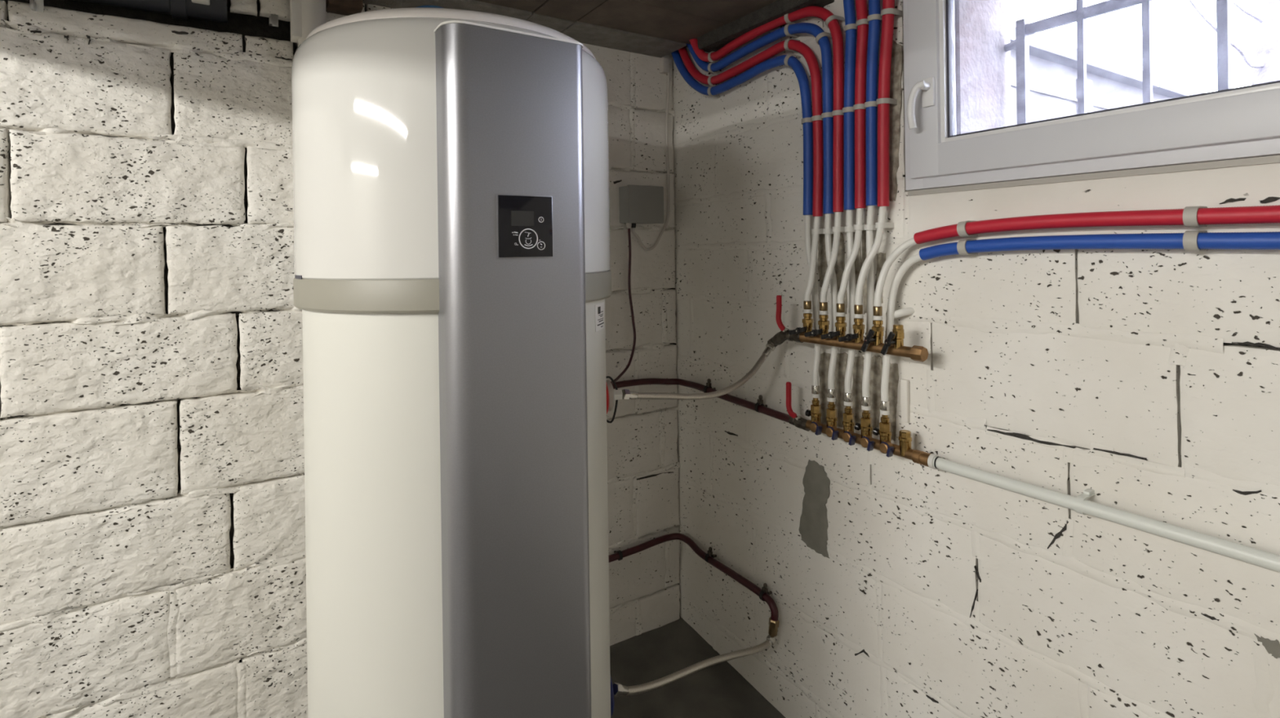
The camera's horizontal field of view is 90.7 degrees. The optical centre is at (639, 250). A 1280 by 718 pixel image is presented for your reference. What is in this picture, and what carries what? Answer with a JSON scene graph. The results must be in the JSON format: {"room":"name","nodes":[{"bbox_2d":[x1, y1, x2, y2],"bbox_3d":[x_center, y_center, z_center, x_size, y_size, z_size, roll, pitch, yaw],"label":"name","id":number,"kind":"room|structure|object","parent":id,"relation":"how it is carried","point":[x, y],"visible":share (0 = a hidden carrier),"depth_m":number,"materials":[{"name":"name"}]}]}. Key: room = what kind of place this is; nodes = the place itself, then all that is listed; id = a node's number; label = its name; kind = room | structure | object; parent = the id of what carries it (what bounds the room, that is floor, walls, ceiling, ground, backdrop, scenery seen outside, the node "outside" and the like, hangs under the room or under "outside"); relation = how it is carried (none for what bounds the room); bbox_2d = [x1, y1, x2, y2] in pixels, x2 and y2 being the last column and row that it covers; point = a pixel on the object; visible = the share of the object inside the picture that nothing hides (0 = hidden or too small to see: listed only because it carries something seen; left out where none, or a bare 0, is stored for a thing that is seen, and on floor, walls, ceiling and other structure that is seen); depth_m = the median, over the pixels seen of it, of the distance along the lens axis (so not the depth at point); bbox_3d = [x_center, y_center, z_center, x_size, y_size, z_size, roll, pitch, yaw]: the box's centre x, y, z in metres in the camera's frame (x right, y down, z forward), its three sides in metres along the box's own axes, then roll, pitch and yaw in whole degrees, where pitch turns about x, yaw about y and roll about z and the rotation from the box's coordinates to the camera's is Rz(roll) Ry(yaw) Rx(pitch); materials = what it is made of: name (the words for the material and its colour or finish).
{"room":"basement utility room","nodes":[
{"label":"basement utility room","id":0,"kind":"room"},
{"bbox_2d":[0,0,679,717],"bbox_3d":[-1.994,0.378,0.992,5.500,2.150,0.254,-1,0,-33],"label":"wall","id":1,"kind":"structure","parent":0,"point":[153,558],"depth_m":1.45,"materials":[{"name":"brick"}]},
{"bbox_2d":[74,0,227,23],"bbox_3d":[-1.541,-0.589,1.181,1.290,0.104,0.104,-1,0,-33],"label":"drain pipe","id":2,"kind":"object","parent":1,"relation":"on","point":[183,10],"visible":1,"depth_m":1.46,"materials":[{"name":"grey"}]},
{"bbox_2d":[168,0,187,20],"bbox_3d":[-1.077,-0.595,1.479,0.032,0.104,0.104,-1,0,-33],"label":"socket","id":3,"kind":"object","parent":2,"relation":"attached to","point":[178,9],"depth_m":1.45,"materials":[{"name":"grey"}]},
{"bbox_2d":[191,0,209,5],"bbox_3d":[-1.006,-0.615,1.448,0.035,0.092,0.031,-1,0,-33],"label":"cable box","id":4,"kind":"object","parent":2,"relation":"attached to","point":[199,2],"visible":1,"depth_m":1.45,"materials":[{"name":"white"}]},
{"bbox_2d":[268,13,278,26],"bbox_3d":[-0.898,-0.568,1.552,0.020,0.030,0.018,-1,0,-33],"label":"strap hanger","id":5,"kind":"object","parent":1,"relation":"attached to","point":[273,19],"visible":1,"depth_m":1.56,"materials":[{"name":"grey metal"}]},
{"bbox_2d":[289,0,326,46],"bbox_3d":[-0.821,-0.337,1.569,0.076,0.652,0.124,-1,0,-33],"label":"pipe","id":6,"kind":"object","parent":1,"relation":"attached to","point":[305,15],"visible":0.11,"depth_m":1.52,"materials":[{"name":"white plastic"}]},
{"bbox_2d":[618,185,663,228],"bbox_3d":[0.004,-0.144,2.096,0.137,0.138,0.070,-1,0,-33],"label":"junction box","id":7,"kind":"object","parent":1,"relation":"attached to","point":[638,204],"visible":1,"depth_m":2.06,"materials":[{"name":"grey plastic"}]},
{"bbox_2d":[610,228,635,384],"bbox_3d":[-0.062,0.165,1.976,0.023,0.474,0.229,-1,0,19],"label":"cable","id":8,"kind":"object","parent":7,"relation":"hanging from","point":[623,372],"visible":0.94,"depth_m":2.07,"materials":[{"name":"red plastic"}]},
{"bbox_2d":[631,57,670,250],"bbox_3d":[0.036,-0.330,2.137,0.178,0.661,0.027,-1,0,-38],"label":"cable","id":9,"kind":"object","parent":1,"relation":"attached to","point":[664,65],"visible":1,"depth_m":2.18,"materials":[{"name":"grey plastic"}]},
{"bbox_2d":[612,377,790,422],"bbox_3d":[0.043,0.448,1.782,0.582,0.053,0.587,-1,0,-33],"label":"pipe","id":10,"kind":"object","parent":1,"relation":"attached to","point":[763,410],"visible":0.62,"depth_m":2.03,"materials":[{"name":"red"}]},
{"bbox_2d":[703,378,715,392],"bbox_3d":[0.226,0.435,2.028,0.043,0.051,0.017,-1,0,-33],"label":"clamp","id":11,"kind":"object","parent":10,"relation":"attached to","point":[708,380],"visible":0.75,"depth_m":2.02,"materials":[{"name":"black metal"}]},
{"bbox_2d":[754,395,767,413],"bbox_3d":[0.353,0.442,1.831,0.043,0.051,0.018,-1,0,-33],"label":"clamp","id":12,"kind":"object","parent":10,"relation":"attached to","point":[760,401],"visible":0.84,"depth_m":1.82,"materials":[{"name":"black metal"}]},
{"bbox_2d":[362,0,834,57],"bbox_3d":[-1.059,-0.685,-0.534,5.450,0.337,3.850,-1,0,-33],"label":"ceiling","id":13,"kind":"structure","parent":0,"point":[659,28],"depth_m":1.80,"materials":[{"name":"grey"}]},
{"bbox_2d":[29,0,44,12],"bbox_3d":[-1.236,-0.575,1.295,0.018,0.166,0.018,-1,0,-33],"label":"strap hanger","id":14,"kind":"object","parent":13,"relation":"hanging from","point":[37,6],"visible":1,"depth_m":1.30,"materials":[{"name":"grey"}]},
{"bbox_2d":[325,0,363,15],"bbox_3d":[-0.753,-0.637,1.610,0.080,0.055,0.070,-1,0,-33],"label":"block","id":15,"kind":"object","parent":13,"relation":"attached to","point":[344,7],"visible":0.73,"depth_m":1.59,"materials":[{"name":"brown wood"}]},
{"bbox_2d":[609,613,786,717],"bbox_3d":[-1.012,1.320,-0.611,5.400,0.066,3.700,-1,0,-33],"label":"floor","id":16,"kind":"structure","parent":0,"point":[718,691],"depth_m":1.92,"materials":[{"name":"concrete"}]},
{"bbox_2d":[291,8,622,717],"bbox_3d":[-0.368,0.458,1.319,0.623,1.765,0.639,-1,0,9],"label":"water heater","id":17,"kind":"object","parent":16,"relation":"on","point":[452,279],"visible":1,"depth_m":1.03,"materials":[{"name":"white painted metal"},{"name":"grey metal"},{"name":"plastic"}]},
{"bbox_2d":[414,5,443,8],"bbox_3d":[-0.550,-0.624,1.663,0.159,0.045,0.009,-1,0,-33],"label":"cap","id":18,"kind":"object","parent":17,"relation":"on","point":[421,6],"visible":0.23,"depth_m":1.66,"materials":[{"name":"blue"}]},
{"bbox_2d":[597,306,604,327],"bbox_3d":[-0.079,0.132,1.267,0.002,0.042,0.047,-1,0,12],"label":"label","id":19,"kind":"object","parent":17,"relation":"attached to","point":[600,309],"depth_m":1.27,"materials":[{"name":"black"}]},
{"bbox_2d":[605,376,617,423],"bbox_3d":[-0.068,0.340,1.446,0.039,0.110,0.018,-1,0,-33],"label":"cable","id":20,"kind":"object","parent":17,"relation":"attached to","point":[606,377],"visible":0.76,"depth_m":1.45,"materials":[{"name":"black rubber"}]},
{"bbox_2d":[606,380,622,411],"bbox_3d":[-0.066,0.327,1.432,0.050,0.068,0.069,-1,0,-33],"label":"outlet","id":21,"kind":"object","parent":17,"relation":"attached to","point":[612,395],"depth_m":1.40,"materials":[{"name":"white plastic"}]},
{"bbox_2d":[613,635,775,696],"bbox_3d":[0.159,1.043,1.601,0.584,0.155,0.025,-1,0,-41],"label":"hose","id":22,"kind":"object","parent":17,"relation":"attached to","point":[619,690],"visible":1,"depth_m":1.56,"materials":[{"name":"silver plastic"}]},
{"bbox_2d":[621,343,776,399],"bbox_3d":[0.162,0.310,1.581,0.502,0.123,0.025,-1,0,-35],"label":"hose","id":23,"kind":"object","parent":17,"relation":"attached to","point":[627,394],"visible":1,"depth_m":1.57,"materials":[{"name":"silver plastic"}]},
{"bbox_2d":[767,295,789,347],"bbox_3d":[0.368,0.191,1.688,0.049,0.149,0.084,-1,0,-33],"label":"valve","id":24,"kind":"object","parent":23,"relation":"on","point":[780,338],"visible":0.98,"depth_m":1.66,"materials":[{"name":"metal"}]},
{"bbox_2d":[671,0,1279,717],"bbox_3d":[1.142,0.334,0.869,0.253,2.150,3.850,-1,0,-33],"label":"wall","id":25,"kind":"structure","parent":0,"point":[1146,380],"depth_m":1.31,"materials":[{"name":"paint"}]},
{"bbox_2d":[608,533,779,636],"bbox_3d":[0.023,1.026,1.827,0.583,0.127,0.479,-1,0,-33],"label":"pipe","id":26,"kind":"object","parent":25,"relation":"attached to","point":[774,622],"visible":0.66,"depth_m":2.00,"materials":[{"name":"red"}]},
{"bbox_2d":[613,550,622,560],"bbox_3d":[-0.070,0.983,2.048,0.011,0.029,0.043,-1,0,-33],"label":"clamp","id":27,"kind":"object","parent":26,"relation":"attached to","point":[619,552],"visible":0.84,"depth_m":2.03,"materials":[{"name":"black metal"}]},
{"bbox_2d":[704,546,716,563],"bbox_3d":[0.230,0.976,2.033,0.043,0.051,0.017,-1,0,-33],"label":"clamp","id":28,"kind":"object","parent":26,"relation":"attached to","point":[709,551],"visible":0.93,"depth_m":2.02,"materials":[{"name":"black metal"}]},
{"bbox_2d":[759,582,772,601],"bbox_3d":[0.365,0.982,1.823,0.043,0.051,0.018,-1,0,-33],"label":"clamp","id":29,"kind":"object","parent":26,"relation":"attached to","point":[764,589],"visible":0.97,"depth_m":1.81,"materials":[{"name":"black metal"}]},
{"bbox_2d":[707,75,715,86],"bbox_3d":[0.235,-0.535,1.993,0.046,0.034,0.017,-1,0,-33],"label":"clip","id":30,"kind":"object","parent":25,"relation":"attached to","point":[709,77],"visible":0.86,"depth_m":1.98,"materials":[{"name":"grey plastic"}]},
{"bbox_2d":[706,85,719,97],"bbox_3d":[0.234,-0.502,1.994,0.046,0.034,0.016,-1,0,-33],"label":"clip","id":31,"kind":"object","parent":25,"relation":"attached to","point":[709,87],"visible":0.92,"depth_m":1.99,"materials":[{"name":"grey plastic"}]},
{"bbox_2d":[707,62,719,74],"bbox_3d":[0.234,-0.576,1.992,0.046,0.034,0.018,-1,0,-33],"label":"clip","id":32,"kind":"object","parent":25,"relation":"attached to","point":[709,64],"visible":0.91,"depth_m":1.98,"materials":[{"name":"grey plastic"}]},
{"bbox_2d":[801,117,811,124],"bbox_3d":[0.447,-0.341,1.667,0.046,0.013,0.033,-1,0,-33],"label":"clip","id":33,"kind":"object","parent":25,"relation":"attached to","point":[806,119],"visible":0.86,"depth_m":1.65,"materials":[{"name":"grey plastic"}]},
{"bbox_2d":[811,115,822,122],"bbox_3d":[0.465,-0.340,1.638,0.046,0.012,0.033,-1,0,-33],"label":"clip","id":34,"kind":"object","parent":25,"relation":"attached to","point":[819,117],"visible":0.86,"depth_m":1.62,"materials":[{"name":"grey plastic"}]},
{"bbox_2d":[811,228,823,234],"bbox_3d":[0.465,-0.050,1.647,0.043,0.014,0.025,-1,0,-33],"label":"clip","id":35,"kind":"object","parent":25,"relation":"attached to","point":[815,231],"visible":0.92,"depth_m":1.63,"materials":[{"name":"white plastic"}]},
{"bbox_2d":[821,112,832,119],"bbox_3d":[0.483,-0.342,1.609,0.046,0.012,0.032,-1,0,-33],"label":"clip","id":36,"kind":"object","parent":25,"relation":"attached to","point":[824,115],"visible":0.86,"depth_m":1.59,"materials":[{"name":"grey plastic"}]},
{"bbox_2d":[822,228,833,234],"bbox_3d":[0.486,-0.049,1.619,0.039,0.014,0.025,-1,0,-33],"label":"clip","id":37,"kind":"object","parent":25,"relation":"attached to","point":[825,231],"visible":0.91,"depth_m":1.60,"materials":[{"name":"white plastic"}]},
{"bbox_2d":[831,110,844,117],"bbox_3d":[0.501,-0.342,1.581,0.046,0.013,0.033,-1,0,-33],"label":"clip","id":38,"kind":"object","parent":25,"relation":"attached to","point":[834,113],"visible":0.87,"depth_m":1.56,"materials":[{"name":"grey plastic"}]},
{"bbox_2d":[831,226,844,231],"bbox_3d":[0.502,-0.053,1.590,0.043,0.014,0.025,-1,0,-33],"label":"clip","id":39,"kind":"object","parent":25,"relation":"attached to","point":[833,228],"visible":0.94,"depth_m":1.57,"materials":[{"name":"white plastic"}]},
{"bbox_2d":[842,106,854,114],"bbox_3d":[0.519,-0.344,1.554,0.046,0.013,0.033,-1,0,-33],"label":"clip","id":40,"kind":"object","parent":25,"relation":"attached to","point":[846,109],"visible":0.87,"depth_m":1.54,"materials":[{"name":"grey plastic"}]},
{"bbox_2d":[844,226,855,231],"bbox_3d":[0.522,-0.053,1.562,0.039,0.014,0.025,-1,0,-33],"label":"clip","id":41,"kind":"object","parent":25,"relation":"attached to","point":[846,228],"visible":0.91,"depth_m":1.55,"materials":[{"name":"white plastic"}]},
{"bbox_2d":[844,23,857,33],"bbox_3d":[0.520,-0.542,1.547,0.046,0.013,0.033,-1,0,-33],"label":"clip","id":42,"kind":"object","parent":25,"relation":"attached to","point":[852,26],"visible":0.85,"depth_m":1.53,"materials":[{"name":"grey plastic"}]},
{"bbox_2d":[786,301,928,362],"bbox_3d":[0.488,0.182,1.498,0.054,0.111,0.388,-1,0,-33],"label":"manifold","id":43,"kind":"object","parent":25,"relation":"attached to","point":[893,345],"visible":1,"depth_m":1.47,"materials":[{"name":"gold metal"}]},
{"bbox_2d":[678,40,823,301],"bbox_3d":[0.281,-0.295,1.876,0.066,0.861,0.628,-1,0,-33],"label":"pipe","id":44,"kind":"object","parent":43,"relation":"attached to","point":[801,47],"visible":0.95,"depth_m":1.63,"materials":[{"name":"red"}]},
{"bbox_2d":[783,38,799,53],"bbox_3d":[0.411,-0.558,1.716,0.046,0.034,0.020,-1,0,-33],"label":"clip","id":45,"kind":"object","parent":44,"relation":"attached to","point":[785,44],"visible":0.96,"depth_m":1.71,"materials":[{"name":"grey plastic"}]},
{"bbox_2d":[688,5,844,302],"bbox_3d":[0.328,-0.296,1.806,0.069,0.861,0.596,-1,0,-33],"label":"pipe","id":46,"kind":"object","parent":43,"relation":"attached to","point":[824,14],"visible":0.94,"depth_m":1.57,"materials":[{"name":"red plastic"}]},
{"bbox_2d":[707,51,718,62],"bbox_3d":[0.235,-0.607,1.987,0.050,0.033,0.014,-1,0,-33],"label":"clip","id":47,"kind":"object","parent":46,"relation":"attached to","point":[709,59],"visible":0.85,"depth_m":1.98,"materials":[{"name":"grey plastic"}]},
{"bbox_2d":[784,13,795,23],"bbox_3d":[0.411,-0.631,1.715,0.046,0.033,0.014,-1,0,-33],"label":"clip","id":48,"kind":"object","parent":46,"relation":"attached to","point":[786,19],"visible":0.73,"depth_m":1.71,"materials":[{"name":"grey plastic"}]},
{"bbox_2d":[825,15,844,28],"bbox_3d":[0.489,-0.576,1.595,0.046,0.027,0.034,-1,0,-33],"label":"clip","id":49,"kind":"object","parent":46,"relation":"attached to","point":[831,18],"visible":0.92,"depth_m":1.58,"materials":[{"name":"grey plastic"}]},
{"bbox_2d":[788,301,813,335],"bbox_3d":[0.414,0.173,1.610,0.050,0.090,0.056,-1,0,-33],"label":"valve","id":50,"kind":"object","parent":43,"relation":"attached to","point":[807,322],"depth_m":1.60,"materials":[{"name":"gold metal"}]},
{"bbox_2d":[804,302,829,337],"bbox_3d":[0.442,0.173,1.566,0.050,0.090,0.056,-1,0,-33],"label":"valve","id":51,"kind":"object","parent":43,"relation":"attached to","point":[823,323],"depth_m":1.56,"materials":[{"name":"gold metal"}]},
{"bbox_2d":[820,303,846,340],"bbox_3d":[0.470,0.172,1.522,0.050,0.090,0.056,-1,0,-33],"label":"valve","id":52,"kind":"object","parent":43,"relation":"attached to","point":[841,326],"depth_m":1.52,"materials":[{"name":"gold metal"}]},
{"bbox_2d":[837,304,865,343],"bbox_3d":[0.498,0.172,1.478,0.050,0.090,0.056,-1,0,-33],"label":"valve","id":53,"kind":"object","parent":43,"relation":"attached to","point":[859,328],"depth_m":1.47,"materials":[{"name":"gold metal"}]},
{"bbox_2d":[836,0,868,303],"bbox_3d":[0.511,-0.293,1.525,0.082,0.850,0.037,-1,0,13],"label":"pipe","id":54,"kind":"object","parent":43,"relation":"attached to","point":[861,7],"visible":0.98,"depth_m":1.51,"materials":[{"name":"red plastic"}]},
{"bbox_2d":[860,306,884,352],"bbox_3d":[0.528,0.178,1.433,0.050,0.103,0.036,-1,0,-33],"label":"outlet","id":55,"kind":"object","parent":43,"relation":"attached to","point":[873,341],"depth_m":1.43,"materials":[{"name":"gold metal"}]},
{"bbox_2d":[854,0,894,305],"bbox_3d":[0.547,-0.293,1.473,0.098,0.849,0.039,-1,0,25],"label":"pipe","id":56,"kind":"object","parent":43,"relation":"attached to","point":[887,24],"visible":0.99,"depth_m":1.46,"materials":[{"name":"red plastic"}]},
{"bbox_2d":[880,324,904,355],"bbox_3d":[0.555,0.196,1.389,0.049,0.066,0.035,-1,0,-33],"label":"outlet","id":57,"kind":"object","parent":43,"relation":"attached to","point":[894,344],"depth_m":1.38,"materials":[{"name":"metal"}]},
{"bbox_2d":[853,224,864,230],"bbox_3d":[0.537,-0.057,1.534,0.043,0.014,0.025,-1,0,-33],"label":"clip","id":58,"kind":"object","parent":25,"relation":"attached to","point":[856,227],"visible":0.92,"depth_m":1.52,"materials":[{"name":"white plastic"}]},
{"bbox_2d":[853,103,866,111],"bbox_3d":[0.536,-0.344,1.527,0.046,0.013,0.033,-1,0,-33],"label":"clip","id":59,"kind":"object","parent":25,"relation":"attached to","point":[860,106],"visible":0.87,"depth_m":1.51,"materials":[{"name":"grey plastic"}]},
{"bbox_2d":[855,18,868,28],"bbox_3d":[0.539,-0.543,1.518,0.046,0.013,0.033,-1,0,-33],"label":"clip","id":60,"kind":"object","parent":25,"relation":"attached to","point":[864,21],"visible":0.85,"depth_m":1.50,"materials":[{"name":"grey plastic"}]},
{"bbox_2d":[864,224,876,230],"bbox_3d":[0.554,-0.056,1.513,0.039,0.014,0.025,-1,0,-33],"label":"clip","id":61,"kind":"object","parent":25,"relation":"attached to","point":[867,227],"visible":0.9,"depth_m":1.50,"materials":[{"name":"white plastic"}]},
{"bbox_2d":[864,101,877,108],"bbox_3d":[0.554,-0.344,1.500,0.046,0.013,0.033,-1,0,-33],"label":"clip","id":62,"kind":"object","parent":25,"relation":"attached to","point":[870,104],"visible":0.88,"depth_m":1.48,"materials":[{"name":"grey plastic"}]},
{"bbox_2d":[804,385,938,469],"bbox_3d":[0.527,0.406,1.494,0.045,0.122,0.358,-1,0,-33],"label":"manifold","id":63,"kind":"object","parent":25,"relation":"attached to","point":[884,444],"visible":0.98,"depth_m":1.49,"materials":[{"name":"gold metal"}]},
{"bbox_2d":[671,49,820,386],"bbox_3d":[0.280,-0.185,1.903,0.041,1.077,0.659,-1,0,-33],"label":"pipe","id":64,"kind":"object","parent":63,"relation":"attached to","point":[806,100],"visible":0.91,"depth_m":1.66,"materials":[{"name":"blue"}]},
{"bbox_2d":[783,53,800,67],"bbox_3d":[0.412,-0.515,1.716,0.046,0.034,0.026,-1,0,-33],"label":"clip","id":65,"kind":"object","parent":64,"relation":"attached to","point":[787,57],"visible":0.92,"depth_m":1.71,"materials":[{"name":"grey plastic"}]},
{"bbox_2d":[686,22,837,389],"bbox_3d":[0.324,-0.187,1.848,0.041,1.080,0.630,-1,0,-31],"label":"pipe","id":66,"kind":"object","parent":63,"relation":"attached to","point":[813,29],"visible":0.85,"depth_m":1.60,"materials":[{"name":"blue plastic"}]},
{"bbox_2d":[783,23,798,38],"bbox_3d":[0.411,-0.598,1.716,0.046,0.034,0.016,-1,0,-33],"label":"clip","id":67,"kind":"object","parent":66,"relation":"attached to","point":[785,29],"visible":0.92,"depth_m":1.71,"materials":[{"name":"grey plastic"}]},
{"bbox_2d":[815,31,831,44],"bbox_3d":[0.472,-0.543,1.622,0.046,0.026,0.034,-1,0,-33],"label":"clip","id":68,"kind":"object","parent":66,"relation":"attached to","point":[820,36],"visible":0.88,"depth_m":1.61,"materials":[{"name":"grey plastic"}]},
{"bbox_2d":[786,382,810,431],"bbox_3d":[0.415,0.408,1.666,0.049,0.126,0.061,-1,0,-33],"label":"valve","id":69,"kind":"object","parent":63,"relation":"attached to","point":[799,422],"visible":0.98,"depth_m":1.66,"materials":[{"name":"metal"}]},
{"bbox_2d":[804,385,822,435],"bbox_3d":[0.447,0.404,1.618,0.044,0.117,0.062,-1,0,-33],"label":"valve","id":70,"kind":"object","parent":63,"relation":"attached to","point":[815,424],"depth_m":1.62,"materials":[{"name":"gold metal"}]},
{"bbox_2d":[825,388,839,440],"bbox_3d":[0.478,0.404,1.569,0.044,0.117,0.048,-1,0,-33],"label":"valve","id":71,"kind":"object","parent":63,"relation":"attached to","point":[832,431],"depth_m":1.57,"materials":[{"name":"gold metal"}]},
{"bbox_2d":[842,392,856,445],"bbox_3d":[0.506,0.404,1.526,0.044,0.117,0.048,-1,0,-33],"label":"valve","id":72,"kind":"object","parent":63,"relation":"attached to","point":[849,436],"depth_m":1.53,"materials":[{"name":"gold metal"}]},
{"bbox_2d":[843,0,857,393],"bbox_3d":[0.509,-0.184,1.545,0.042,1.068,0.040,-1,0,-33],"label":"pipe","id":73,"kind":"object","parent":63,"relation":"attached to","point":[848,5],"visible":0.87,"depth_m":1.54,"materials":[{"name":"blue"}]},
{"bbox_2d":[853,396,875,451],"bbox_3d":[0.530,0.403,1.488,0.044,0.117,0.062,-1,0,-33],"label":"outlet","id":74,"kind":"object","parent":63,"relation":"attached to","point":[866,440],"depth_m":1.49,"materials":[{"name":"gold metal"}]},
{"bbox_2d":[862,0,880,397],"bbox_3d":[0.547,-0.184,1.494,0.050,1.067,0.040,-1,0,38],"label":"pipe","id":75,"kind":"object","parent":63,"relation":"attached to","point":[872,73],"visible":0.95,"depth_m":1.49,"materials":[{"name":"blue"}]},
{"bbox_2d":[872,400,893,457],"bbox_3d":[0.558,0.403,1.445,0.044,0.117,0.062,-1,0,-33],"label":"outlet","id":76,"kind":"object","parent":63,"relation":"attached to","point":[884,444],"depth_m":1.44,"materials":[{"name":"gold metal"}]},
{"bbox_2d":[898,430,911,456],"bbox_3d":[0.591,0.428,1.409,0.028,0.052,0.028,-1,0,-33],"label":"outlet","id":77,"kind":"object","parent":63,"relation":"attached to","point":[904,436],"depth_m":1.40,"materials":[{"name":"gold metal"}]},
{"bbox_2d":[911,449,930,466],"bbox_3d":[0.615,0.451,1.372,0.028,0.028,0.041,-1,0,-33],"label":"socket","id":78,"kind":"object","parent":63,"relation":"attached to","point":[917,456],"depth_m":1.37,"materials":[{"name":"orange metal"}]},
{"bbox_2d":[867,13,882,23],"bbox_3d":[0.557,-0.545,1.490,0.046,0.013,0.033,-1,0,-33],"label":"clip","id":79,"kind":"object","parent":25,"relation":"attached to","point":[876,16],"visible":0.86,"depth_m":1.47,"materials":[{"name":"grey plastic"}]},
{"bbox_2d":[875,222,893,228],"bbox_3d":[0.571,-0.059,1.483,0.043,0.014,0.025,-1,0,-33],"label":"clip","id":80,"kind":"object","parent":25,"relation":"attached to","point":[877,225],"visible":1,"depth_m":1.47,"materials":[{"name":"white plastic"}]},
{"bbox_2d":[875,97,897,105],"bbox_3d":[0.572,-0.345,1.472,0.046,0.013,0.033,-1,0,-33],"label":"clip","id":81,"kind":"object","parent":25,"relation":"attached to","point":[883,100],"visible":0.95,"depth_m":1.46,"materials":[{"name":"grey plastic"}]},
{"bbox_2d":[880,8,902,17],"bbox_3d":[0.577,-0.547,1.459,0.046,0.014,0.033,-1,0,-33],"label":"clip","id":82,"kind":"object","parent":25,"relation":"attached to","point":[888,11],"visible":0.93,"depth_m":1.45,"materials":[{"name":"grey plastic"}]},
{"bbox_2d":[885,307,914,319],"bbox_3d":[0.601,0.144,1.453,0.069,0.031,0.030,-1,0,13],"label":"pipe stub","id":83,"kind":"object","parent":25,"relation":"attached to","point":[908,311],"visible":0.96,"depth_m":1.44,"materials":[{"name":"white plastic"}]},
{"bbox_2d":[900,378,910,422],"bbox_3d":[0.611,0.346,1.458,0.010,0.097,0.017,-1,0,-33],"label":"channel","id":84,"kind":"object","parent":25,"relation":"attached to","point":[904,384],"visible":1,"depth_m":1.45,"materials":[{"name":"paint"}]},
{"bbox_2d":[873,204,1279,306],"bbox_3d":[0.828,0.030,1.031,0.066,0.196,1.010,-1,0,-33],"label":"pipe","id":85,"kind":"object","parent":25,"relation":"attached to","point":[1264,214],"visible":1,"depth_m":1.11,"materials":[{"name":"red plastic"}]},
{"bbox_2d":[956,221,977,237],"bbox_3d":[0.678,-0.045,1.312,0.046,0.034,0.020,-1,0,-33],"label":"clip","id":86,"kind":"object","parent":85,"relation":"attached to","point":[961,227],"visible":0.97,"depth_m":1.30,"materials":[{"name":"grey plastic"}]},
{"bbox_2d":[1182,206,1207,227],"bbox_3d":[0.878,-0.054,1.001,0.046,0.033,0.018,-1,0,-33],"label":"clip","id":87,"kind":"object","parent":85,"relation":"attached to","point":[1189,213],"visible":0.99,"depth_m":0.99,"materials":[{"name":"grey plastic"}]},
{"bbox_2d":[880,231,1279,401],"bbox_3d":[0.839,0.158,1.040,0.041,0.375,1.013,-1,0,-33],"label":"pipe","id":88,"kind":"object","parent":25,"relation":"attached to","point":[1268,240],"visible":0.97,"depth_m":1.12,"materials":[{"name":"blue plastic"}]},
{"bbox_2d":[956,239,977,255],"bbox_3d":[0.679,-0.007,1.312,0.046,0.034,0.020,-1,0,-33],"label":"clip","id":89,"kind":"object","parent":88,"relation":"attached to","point":[961,246],"visible":0.98,"depth_m":1.30,"materials":[{"name":"grey plastic"}]},
{"bbox_2d":[1182,231,1207,251],"bbox_3d":[0.878,-0.015,1.001,0.046,0.033,0.017,-1,0,-33],"label":"clip","id":90,"kind":"object","parent":88,"relation":"attached to","point":[1189,237],"visible":1,"depth_m":0.99,"materials":[{"name":"grey plastic"}]},
{"bbox_2d":[1075,488,1094,515],"bbox_3d":[0.797,0.451,1.134,0.054,0.036,0.012,-1,0,-33],"label":"clip","id":91,"kind":"object","parent":25,"relation":"attached to","point":[1087,493],"visible":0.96,"depth_m":1.13,"materials":[{"name":"white plastic"}]},
{"bbox_2d":[902,0,1279,191],"bbox_3d":[0.953,-0.403,1.101,0.344,0.721,1.195,-1,0,-33],"label":"window","id":92,"kind":"structure","parent":25,"relation":"in","point":[959,131],"depth_m":1.27,"materials":[{"name":"white plastic"}]},
{"bbox_2d":[1004,0,1231,124],"bbox_3d":[1.140,-0.461,1.089,0.020,0.600,1.011,-1,0,-33],"label":"window grille","id":93,"kind":"object","parent":92,"relation":"attached to","point":[1082,13],"visible":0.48,"depth_m":1.36,"materials":[{"name":"metal"}]},
{"bbox_2d":[907,155,1279,195],"bbox_3d":[0.885,-0.135,1.055,0.034,0.011,0.955,-1,0,-33],"label":"trim","id":94,"kind":"structure","parent":25,"relation":"on","point":[1268,159],"depth_m":1.11,"materials":[{"name":"grey"}]},
{"bbox_2d":[933,456,1279,572],"bbox_3d":[1.018,0.448,0.764,0.031,0.031,1.409,-1,0,-33],"label":"pipe","id":95,"kind":"object","parent":25,"relation":"attached to","point":[1259,557],"visible":1,"depth_m":1.06,"materials":[{"name":"white plastic"}]},
{"label":"outside","id":96,"kind":"structure","parent":0,"visible":0},
{"bbox_3d":[6.944,-0.052,4.803,13.730,0.260,15.000,-1,0,-33],"label":"terrain","id":97,"kind":"structure","parent":96,"visible":0},
{"bbox_2d":[1009,25,1206,125],"bbox_3d":[4.056,-0.489,4.692,8.700,1.215,0.395,-1,0,-33],"label":"wall","id":98,"kind":"structure","parent":97,"relation":"on","point":[1053,74],"depth_m":3.44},
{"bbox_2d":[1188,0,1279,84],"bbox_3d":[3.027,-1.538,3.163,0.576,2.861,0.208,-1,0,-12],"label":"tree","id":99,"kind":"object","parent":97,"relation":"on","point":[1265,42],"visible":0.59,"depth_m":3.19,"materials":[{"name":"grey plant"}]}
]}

